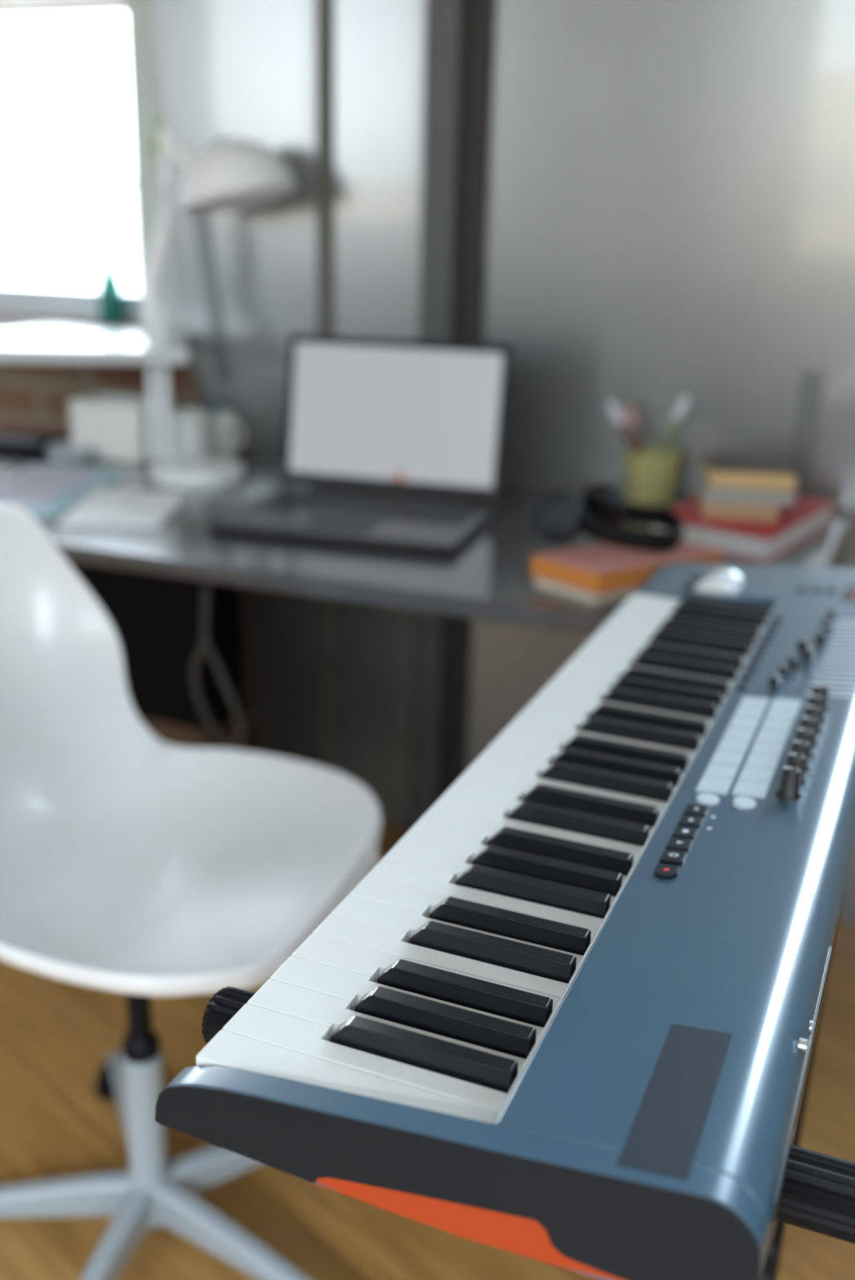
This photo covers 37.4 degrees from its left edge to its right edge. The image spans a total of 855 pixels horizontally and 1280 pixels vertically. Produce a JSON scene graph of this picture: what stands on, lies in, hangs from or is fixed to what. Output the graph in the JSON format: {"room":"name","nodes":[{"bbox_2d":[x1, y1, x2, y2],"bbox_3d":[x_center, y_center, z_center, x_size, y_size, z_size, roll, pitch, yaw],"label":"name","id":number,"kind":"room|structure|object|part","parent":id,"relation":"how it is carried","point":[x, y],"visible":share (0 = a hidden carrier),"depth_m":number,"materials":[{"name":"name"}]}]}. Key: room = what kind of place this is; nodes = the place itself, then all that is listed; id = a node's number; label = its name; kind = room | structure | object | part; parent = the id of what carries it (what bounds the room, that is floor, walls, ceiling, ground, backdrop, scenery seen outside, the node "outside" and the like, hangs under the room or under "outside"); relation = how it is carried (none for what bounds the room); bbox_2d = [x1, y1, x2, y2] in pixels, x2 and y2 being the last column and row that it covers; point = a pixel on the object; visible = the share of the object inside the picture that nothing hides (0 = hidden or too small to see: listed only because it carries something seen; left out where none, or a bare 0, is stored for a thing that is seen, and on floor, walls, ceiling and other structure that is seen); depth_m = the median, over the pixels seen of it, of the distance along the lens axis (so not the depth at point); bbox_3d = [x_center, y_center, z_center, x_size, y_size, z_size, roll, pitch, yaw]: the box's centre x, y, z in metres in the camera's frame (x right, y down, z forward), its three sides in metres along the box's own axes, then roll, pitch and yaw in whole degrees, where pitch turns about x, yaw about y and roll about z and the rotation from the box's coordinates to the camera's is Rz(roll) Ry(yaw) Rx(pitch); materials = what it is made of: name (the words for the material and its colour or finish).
{"room":"studio","nodes":[
{"label":"studio","id":0,"kind":"room"},
{"bbox_2d":[0,0,257,752],"bbox_3d":[-0.315,-0.921,2.401,6.000,2.570,0.150,9,20,21],"label":"wall","id":1,"kind":"structure","parent":0,"point":[34,397],"depth_m":2.65,"materials":[{"name":"brick"}]},
{"bbox_2d":[0,0,52,2],"bbox_3d":[-1.750,-1.857,2.627,2.917,1.018,0.022,9,20,21],"label":"trim","id":2,"kind":"structure","parent":1,"relation":"attached to","point":[1,1],"depth_m":2.41,"materials":[{"name":"paint"}]},
{"bbox_2d":[0,4,141,324],"bbox_3d":[-1.038,-1.013,2.712,1.117,0.596,0.054,9,20,21],"label":"window","id":3,"kind":"structure","parent":1,"relation":"in","point":[15,300],"depth_m":2.65,"materials":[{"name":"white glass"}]},
{"bbox_2d":[0,319,189,364],"bbox_3d":[-1.044,-0.605,2.488,1.385,0.026,0.584,9,20,21],"label":"windowsill","id":4,"kind":"structure","parent":1,"relation":"attached to","point":[20,341],"depth_m":2.23,"materials":[{"name":"paint"}]},
{"bbox_2d":[97,245,125,325],"bbox_3d":[-0.641,-0.717,2.561,0.052,0.156,0.052,9,20,21],"label":"bottle","id":5,"kind":"object","parent":4,"relation":"on","point":[111,300],"visible":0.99,"depth_m":2.55,"materials":[{"name":"teal glass"}]},
{"bbox_2d":[108,120,162,245],"bbox_3d":[-0.564,-0.819,2.469,0.187,0.386,0.018,14,22,32],"label":"sprig","id":6,"kind":"object","parent":5,"relation":"in","point":[158,124],"visible":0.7,"depth_m":2.39,"materials":[{"name":"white plant"}]},
{"bbox_3d":[-0.573,-0.798,2.484,0.166,0.335,0.008,15,23,34],"label":"stem","id":7,"kind":"part","parent":6,"relation":"part of","materials":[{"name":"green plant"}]},
{"bbox_2d":[125,0,190,352],"bbox_3d":[-0.386,-0.877,2.425,0.330,0.636,0.128,9,20,21],"label":"trim","id":8,"kind":"structure","parent":1,"relation":"attached to","point":[145,98],"depth_m":2.39,"materials":[{"name":"paint"}]},
{"bbox_2d":[193,213,232,382],"bbox_3d":[-0.410,-0.668,2.404,0.078,0.346,0.008,9,20,21],"label":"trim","id":9,"kind":"structure","parent":1,"relation":"attached to","point":[223,370],"depth_m":2.41,"materials":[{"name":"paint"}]},
{"bbox_2d":[151,0,318,764],"bbox_3d":[-0.350,-0.895,2.322,0.383,2.570,0.030,9,20,21],"label":"wall panel","id":10,"kind":"object","parent":1,"relation":"attached to","point":[246,69],"visible":0.61,"depth_m":2.35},
{"bbox_2d":[315,0,333,769],"bbox_3d":[-0.181,-0.862,2.239,0.030,2.570,0.013,9,20,21],"label":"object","id":11,"kind":"structure","parent":1,"relation":"attached to","point":[324,8],"depth_m":2.28,"materials":[{"name":"paint"}]},
{"bbox_2d":[333,0,426,825],"bbox_3d":[-0.080,-0.852,2.217,0.204,2.570,0.030,9,20,21],"label":"wall panel","id":12,"kind":"object","parent":1,"relation":"attached to","point":[379,45],"visible":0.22,"depth_m":2.26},
{"bbox_2d":[408,0,465,831],"bbox_3d":[0.029,-0.826,2.150,0.063,2.570,0.058,9,20,21],"label":"trim","id":13,"kind":"structure","parent":1,"relation":"attached to","point":[444,41],"depth_m":2.18,"materials":[{"name":"paint"}]},
{"bbox_2d":[440,0,493,796],"bbox_3d":[0.083,-0.822,2.141,0.044,2.570,0.034,9,20,21],"label":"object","id":14,"kind":"structure","parent":1,"relation":"attached to","point":[478,23],"depth_m":2.17,"materials":[{"name":"black metal"}]},
{"bbox_2d":[465,0,854,770],"bbox_3d":[0.369,-0.780,2.042,0.576,2.570,0.030,9,20,21],"label":"wall panel","id":15,"kind":"object","parent":1,"relation":"attached to","point":[663,175],"visible":0.44,"depth_m":2.06,"materials":[{"name":"grey paint"}]},
{"bbox_2d":[790,369,822,497],"bbox_3d":[0.606,0.024,2.187,0.034,0.966,0.010,9,20,21],"label":"trim","id":16,"kind":"structure","parent":1,"relation":"attached to","point":[811,381],"depth_m":2.06,"materials":[{"name":"paint"}]},
{"bbox_2d":[808,44,854,922],"bbox_3d":[0.753,-0.719,1.893,0.257,2.570,0.030,9,20,21],"label":"wall panel","id":17,"kind":"object","parent":1,"relation":"attached to","point":[832,478],"visible":0.25,"depth_m":2.02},
{"bbox_2d":[0,819,854,1279],"bbox_3d":[-1.213,0.974,0.867,6.000,0.060,4.570,9,20,21],"label":"floor","id":18,"kind":"structure","parent":0,"point":[56,1037],"depth_m":1.67,"materials":[{"name":"brown wood"}]},
{"bbox_2d":[69,562,244,748],"bbox_3d":[-0.677,0.108,2.238,0.750,0.712,0.114,9,20,21],"label":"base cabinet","id":19,"kind":"object","parent":18,"relation":"on","point":[156,620],"visible":0.19,"depth_m":2.04,"materials":[{"name":"black wood"}]},
{"bbox_3d":[-0.649,-0.049,2.116,0.265,0.310,0.014,9,20,21],"label":"door","id":20,"kind":"part","parent":19,"relation":"part of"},
{"bbox_3d":[-0.438,-0.015,2.034,0.182,0.310,0.014,9,20,21],"label":"door","id":21,"kind":"part","parent":19,"relation":"part of","materials":[{"name":"black wood"}]},
{"bbox_2d":[0,504,382,1279],"bbox_3d":[-0.321,0.331,1.373,0.596,0.867,0.578,9,20,21],"label":"swivel chair","id":22,"kind":"object","parent":18,"relation":"on","point":[140,865],"visible":0.88,"depth_m":1.46,"materials":[{"name":"white plastic"}]},
{"bbox_3d":[-0.487,0.661,1.498,0.288,0.053,0.029,0,19,-4],"label":"leg","id":23,"kind":"part","parent":22,"relation":"part of","materials":[{"name":"white metal"}]},
{"bbox_3d":[-0.368,0.709,1.367,0.029,0.053,0.288,6,19,13],"label":"leg","id":24,"kind":"part","parent":22,"relation":"part of","materials":[{"name":"white metal"}]},
{"bbox_3d":[-0.388,0.612,1.647,0.029,0.053,0.288,-6,20,-20],"label":"leg","id":25,"kind":"part","parent":22,"relation":"part of","materials":[{"name":"white metal"}]},
{"bbox_3d":[-0.204,0.634,1.597,0.288,0.053,0.029,-12,23,-34],"label":"leg","id":26,"kind":"part","parent":22,"relation":"part of","materials":[{"name":"white metal"}]},
{"bbox_3d":[-0.202,0.692,1.429,0.288,0.053,0.029,14,22,31],"label":"leg","id":27,"kind":"part","parent":22,"relation":"part of","materials":[{"name":"white metal"}]},
{"bbox_2d":[0,427,845,635],"bbox_3d":[-0.607,0.084,2.270,2.450,0.740,0.749,9,20,21],"label":"desk","id":28,"kind":"object","parent":18,"relation":"on","point":[488,579],"visible":0.39,"depth_m":1.75,"materials":[{"name":"laminate"}]},
{"bbox_2d":[0,431,71,457],"bbox_3d":[-0.753,-0.371,2.404,0.120,0.026,0.110,9,20,21],"label":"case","id":29,"kind":"object","parent":28,"relation":"on","point":[33,445],"visible":0.72,"depth_m":2.36,"materials":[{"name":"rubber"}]},
{"bbox_2d":[46,440,97,462],"bbox_3d":[-0.658,-0.348,2.346,0.092,0.026,0.092,9,20,21],"label":"dish","id":30,"kind":"object","parent":28,"relation":"on","point":[60,451],"visible":0.93,"depth_m":2.31,"materials":[{"name":"white ceramic"}]},
{"bbox_2d":[22,462,128,516],"bbox_3d":[-0.613,-0.254,2.109,0.159,0.002,0.417,2,19,0],"label":"folder","id":31,"kind":"object","parent":28,"relation":"on","point":[56,506],"visible":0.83,"depth_m":2.08,"materials":[{"name":"plastic"}]},
{"bbox_2d":[0,462,103,507],"bbox_3d":[-0.642,-0.262,2.126,0.146,0.002,0.337,2,19,0],"label":"paper sheet","id":32,"kind":"object","parent":31,"relation":"on","point":[36,485],"visible":0.92,"depth_m":2.12,"materials":[{"name":"white paper"}]},
{"bbox_2d":[68,393,173,464],"bbox_3d":[-0.572,-0.397,2.371,0.163,0.106,0.100,9,20,21],"label":"box","id":33,"kind":"object","parent":28,"relation":"on","point":[117,425],"visible":0.67,"depth_m":2.33,"materials":[{"name":"beige ceramic"}]},
{"bbox_2d":[59,486,187,528],"bbox_3d":[-0.467,-0.209,1.981,0.156,0.009,0.237,1,19,-1],"label":"notebook","id":34,"kind":"object","parent":28,"relation":"on","point":[108,507],"visible":1,"depth_m":1.95,"materials":[{"name":"paper"}]},
{"bbox_2d":[160,408,210,459],"bbox_3d":[-0.444,-0.373,2.328,0.086,0.094,0.086,9,20,21],"label":"mug","id":35,"kind":"object","parent":28,"relation":"on","point":[190,426],"visible":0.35,"depth_m":2.29,"materials":[{"name":"beige ceramic"}]},
{"bbox_2d":[191,586,244,748],"bbox_3d":[-0.321,0.043,1.913,0.092,0.257,0.020,9,20,21],"label":"hanging cable","id":36,"kind":"object","parent":28,"relation":"hanging from","point":[205,645],"visible":1,"depth_m":1.92,"materials":[{"name":"grey plastic"}]},
{"bbox_2d":[139,126,297,486],"bbox_3d":[-0.391,-0.594,2.225,0.266,0.583,0.350,9,20,21],"label":"desk lamp","id":37,"kind":"object","parent":28,"relation":"on","point":[230,174],"visible":1,"depth_m":2.23,"materials":[{"name":"metal"}]},
{"bbox_3d":[-0.491,-0.459,2.256,0.017,0.268,0.112,-2,19,-10],"label":"arm","id":38,"kind":"part","parent":37,"relation":"part of","materials":[{"name":"metal"}]},
{"bbox_3d":[-0.467,-0.804,2.243,0.021,0.184,0.079,0,19,-5],"label":"arm","id":39,"kind":"part","parent":37,"relation":"part of","materials":[{"name":"metal"}]},
{"bbox_3d":[-0.466,-0.455,2.246,0.017,0.268,0.115,-3,19,-13],"label":"arm","id":40,"kind":"part","parent":37,"relation":"part of","materials":[{"name":"metal"}]},
{"bbox_3d":[-0.330,-0.807,2.208,0.205,0.127,0.208,9,20,21],"label":"lamp shade","id":41,"kind":"part","parent":37,"relation":"part of","materials":[{"name":"metal"}]},
{"bbox_2d":[208,410,244,454],"bbox_3d":[-0.397,-0.398,2.432,0.064,0.075,0.081,-12,23,-34],"label":"mug","id":42,"kind":"object","parent":28,"relation":"on","point":[222,425],"visible":0.84,"depth_m":2.42,"materials":[{"name":"beige ceramic"}]},
{"bbox_2d":[209,397,217,415],"bbox_3d":[-0.410,-0.422,2.437,0.012,0.090,0.021,-14,25,-39],"label":"pen","id":43,"kind":"object","parent":42,"relation":"in","point":[212,400],"visible":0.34,"depth_m":2.43,"materials":[{"name":"plastic"}]},
{"bbox_3d":[-0.362,-0.394,2.423,0.028,0.061,0.010,9,20,21],"label":"handle","id":44,"kind":"part","parent":42,"relation":"part of","materials":[{"name":"beige ceramic"}]},
{"bbox_2d":[208,333,512,556],"bbox_3d":[-0.094,-0.307,1.907,0.372,0.258,0.325,7,20,15],"label":"laptop","id":45,"kind":"object","parent":28,"relation":"on","point":[392,442],"visible":1,"depth_m":2.01,"materials":[{"name":"black plastic"}]},
{"bbox_2d":[255,489,479,525],"bbox_3d":[-0.091,-0.206,1.959,0.340,0.002,0.156,9,20,21],"label":"keyboard","id":46,"kind":"object","parent":45,"relation":"on","point":[356,505],"depth_m":1.95,"materials":[{"name":"black plastic"}]},
{"bbox_3d":[-0.055,-0.358,2.030,0.372,0.239,0.047,7,20,15],"label":"lid","id":47,"kind":"part","parent":45,"relation":"part of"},
{"bbox_2d":[533,577,638,603],"bbox_3d":[0.255,-0.081,1.654,0.217,0.014,0.102,-11,23,-33],"label":"book","id":48,"kind":"object","parent":28,"relation":"on","point":[594,598],"visible":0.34,"depth_m":1.59,"materials":[{"name":"white paper"}]},
{"bbox_2d":[528,540,724,595],"bbox_3d":[0.261,-0.100,1.646,0.240,0.028,0.110,-11,23,-33],"label":"book","id":49,"kind":"object","parent":48,"relation":"on","point":[597,569],"visible":0.79,"depth_m":1.60,"materials":[{"name":"orange paper"}]},
{"bbox_2d":[530,483,684,552],"bbox_3d":[0.241,-0.168,1.679,0.202,0.074,0.126,4,19,7],"label":"headphones","id":50,"kind":"object","parent":49,"relation":"on","point":[599,512],"visible":1,"depth_m":1.64,"materials":[{"name":"black plastic"}]},
{"bbox_2d":[530,488,586,544],"bbox_3d":[0.172,-0.161,1.656,0.072,0.073,0.050,9,20,21],"label":"ear cup","id":51,"kind":"object","parent":50,"relation":"on","point":[558,516],"depth_m":1.64,"materials":[{"name":"black plastic"}]},
{"bbox_2d":[577,483,627,525],"bbox_3d":[0.233,-0.175,1.694,0.072,0.071,0.056,9,20,21],"label":"ear cup","id":52,"kind":"object","parent":50,"relation":"on","point":[602,502],"depth_m":1.67,"materials":[{"name":"black plastic"}]},
{"bbox_2d":[625,446,681,504],"bbox_3d":[0.377,-0.276,2.128,0.092,0.082,0.092,9,20,21],"label":"pencil cup","id":53,"kind":"object","parent":28,"relation":"on","point":[651,478],"visible":0.94,"depth_m":2.10,"materials":[{"name":"green ceramic"}]},
{"bbox_2d":[607,401,638,454],"bbox_3d":[0.345,-0.320,2.118,0.103,0.149,0.017,13,22,29],"label":"brush","id":54,"kind":"object","parent":53,"relation":"in","point":[614,411],"visible":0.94,"depth_m":2.11,"materials":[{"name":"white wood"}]},
{"bbox_3d":[0.352,-0.301,2.116,0.081,0.115,0.010,14,23,33],"label":"handle","id":55,"kind":"part","parent":54,"relation":"part of","materials":[{"name":"brown wood"}]},
{"bbox_2d":[625,405,644,455],"bbox_3d":[0.356,-0.319,2.122,0.061,0.144,0.017,9,20,21],"label":"brush","id":56,"kind":"object","parent":53,"relation":"in","point":[630,415],"visible":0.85,"depth_m":2.11,"materials":[{"name":"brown wood"}]},
{"bbox_3d":[0.361,-0.302,2.122,0.049,0.111,0.010,12,21,27],"label":"handle","id":57,"kind":"part","parent":56,"relation":"part of","materials":[{"name":"brown wood"}]},
{"bbox_2d":[657,395,688,456],"bbox_3d":[0.397,-0.327,2.112,0.072,0.167,0.016,15,23,34],"label":"brush","id":58,"kind":"object","parent":53,"relation":"in","point":[682,406],"visible":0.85,"depth_m":2.09,"materials":[{"name":"white plastic"}]},
{"bbox_3d":[0.392,-0.311,2.124,0.057,0.128,0.010,17,24,38],"label":"handle","id":59,"kind":"part","parent":58,"relation":"part of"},
{"bbox_2d":[651,495,835,563],"bbox_3d":[0.486,-0.184,1.937,0.187,0.036,0.318,14,22,31],"label":"book","id":60,"kind":"object","parent":28,"relation":"on","point":[762,541],"visible":0.5,"depth_m":1.83,"materials":[{"name":"red paper"}]},
{"bbox_2d":[695,482,780,521],"bbox_3d":[0.470,-0.212,1.925,0.111,0.025,0.150,4,19,7],"label":"book","id":61,"kind":"object","parent":60,"relation":"on","point":[708,508],"visible":0.62,"depth_m":1.86,"materials":[{"name":"paper"}]},
{"bbox_2d":[696,469,796,505],"bbox_3d":[0.482,-0.233,1.921,0.134,0.017,0.150,4,19,7],"label":"book","id":62,"kind":"object","parent":61,"relation":"on","point":[707,494],"visible":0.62,"depth_m":1.85,"materials":[{"name":"white paper"}]},
{"bbox_2d":[701,452,797,493],"bbox_3d":[0.485,-0.255,1.915,0.127,0.028,0.142,4,19,7],"label":"book","id":63,"kind":"object","parent":62,"relation":"on","point":[744,472],"visible":1,"depth_m":1.86,"materials":[{"name":"beige paper"}]},
{"bbox_3d":[0.524,0.261,1.881,0.026,0.713,0.619,9,20,21],"label":"panel","id":64,"kind":"part","parent":28,"relation":"part of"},
{"bbox_2d":[201,926,854,1279],"bbox_3d":[0.187,0.499,1.055,0.412,0.783,0.699,9,20,21],"label":"keyboard stand","id":65,"kind":"object","parent":18,"relation":"on","point":[818,1196],"visible":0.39,"depth_m":0.59,"materials":[{"name":"black metal"},{"name":"black plastic"}]},
{"bbox_2d":[155,561,854,1279],"bbox_3d":[0.196,0.072,0.974,0.277,0.078,1.007,9,20,21],"label":"keyboard","id":66,"kind":"object","parent":65,"relation":"on","point":[568,1020],"visible":1,"depth_m":0.65,"materials":[{"name":"plastic"}]},
{"bbox_3d":[0.001,0.224,0.536,0.277,0.056,0.001,9,20,21],"label":"plate","id":67,"kind":"part","parent":66,"relation":"part of","materials":[{"name":"plastic"}]},
{"bbox_3d":[0.108,0.197,0.546,0.028,0.004,0.102,9,20,21],"label":"matte plate","id":68,"kind":"part","parent":66,"relation":"part of","materials":[{"name":"grey plastic"}]},
{"bbox_3d":[0.389,-0.068,1.416,0.277,0.056,0.001,9,20,21],"label":"plate","id":69,"kind":"part","parent":66,"relation":"part of","materials":[{"name":"plastic"}]},
{"bbox_3d":[0.237,0.093,0.826,0.016,0.020,0.016,9,20,21],"label":"knob","id":70,"kind":"part","parent":66,"relation":"part of","materials":[{"name":"black plastic"}]},
{"bbox_3d":[0.246,0.086,0.847,0.016,0.020,0.016,9,20,21],"label":"knob","id":71,"kind":"part","parent":66,"relation":"part of","materials":[{"name":"black plastic"}]},
{"bbox_3d":[0.183,0.213,0.615,0.002,0.026,0.210,9,20,21],"label":"socket plate","id":72,"kind":"part","parent":66,"relation":"part of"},
{"bbox_3d":[0.255,0.080,0.868,0.016,0.020,0.016,9,20,21],"label":"knob","id":73,"kind":"part","parent":66,"relation":"part of","materials":[{"name":"black plastic"}]},
{"bbox_2d":[797,1037,807,1053],"bbox_3d":[0.176,0.191,0.594,0.004,0.007,0.007,9,20,21],"label":"socket","id":74,"kind":"object","parent":66,"relation":"attached to","point":[802,1042],"depth_m":0.59,"materials":[{"name":"silver metal"}]},
{"bbox_3d":[0.264,0.073,0.888,0.016,0.020,0.016,9,20,21],"label":"knob","id":75,"kind":"part","parent":66,"relation":"part of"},
{"bbox_3d":[0.274,0.066,0.909,0.016,0.020,0.016,9,20,21],"label":"knob","id":76,"kind":"part","parent":66,"relation":"part of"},
{"bbox_2d":[809,1020,813,1034],"bbox_3d":[0.188,0.191,0.624,0.004,0.007,0.007,9,20,21],"label":"socket","id":77,"kind":"object","parent":66,"relation":"attached to","point":[811,1021],"depth_m":0.62,"materials":[{"name":"silver metal"}]},
{"bbox_3d":[0.283,0.059,0.930,0.016,0.020,0.016,9,20,21],"label":"knob","id":78,"kind":"part","parent":66,"relation":"part of","materials":[{"name":"black plastic"}]},
{"bbox_3d":[0.292,0.052,0.951,0.016,0.020,0.016,9,20,21],"label":"knob","id":79,"kind":"part","parent":66,"relation":"part of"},
{"bbox_3d":[0.301,0.045,0.971,0.016,0.020,0.016,9,20,21],"label":"knob","id":80,"kind":"part","parent":66,"relation":"part of","materials":[{"name":"black plastic"}]},
{"bbox_3d":[0.271,0.510,1.033,0.030,0.748,0.666,9,20,21],"label":"leg","id":81,"kind":"part","parent":65,"relation":"part of","materials":[{"name":"black metal"}]}
]}

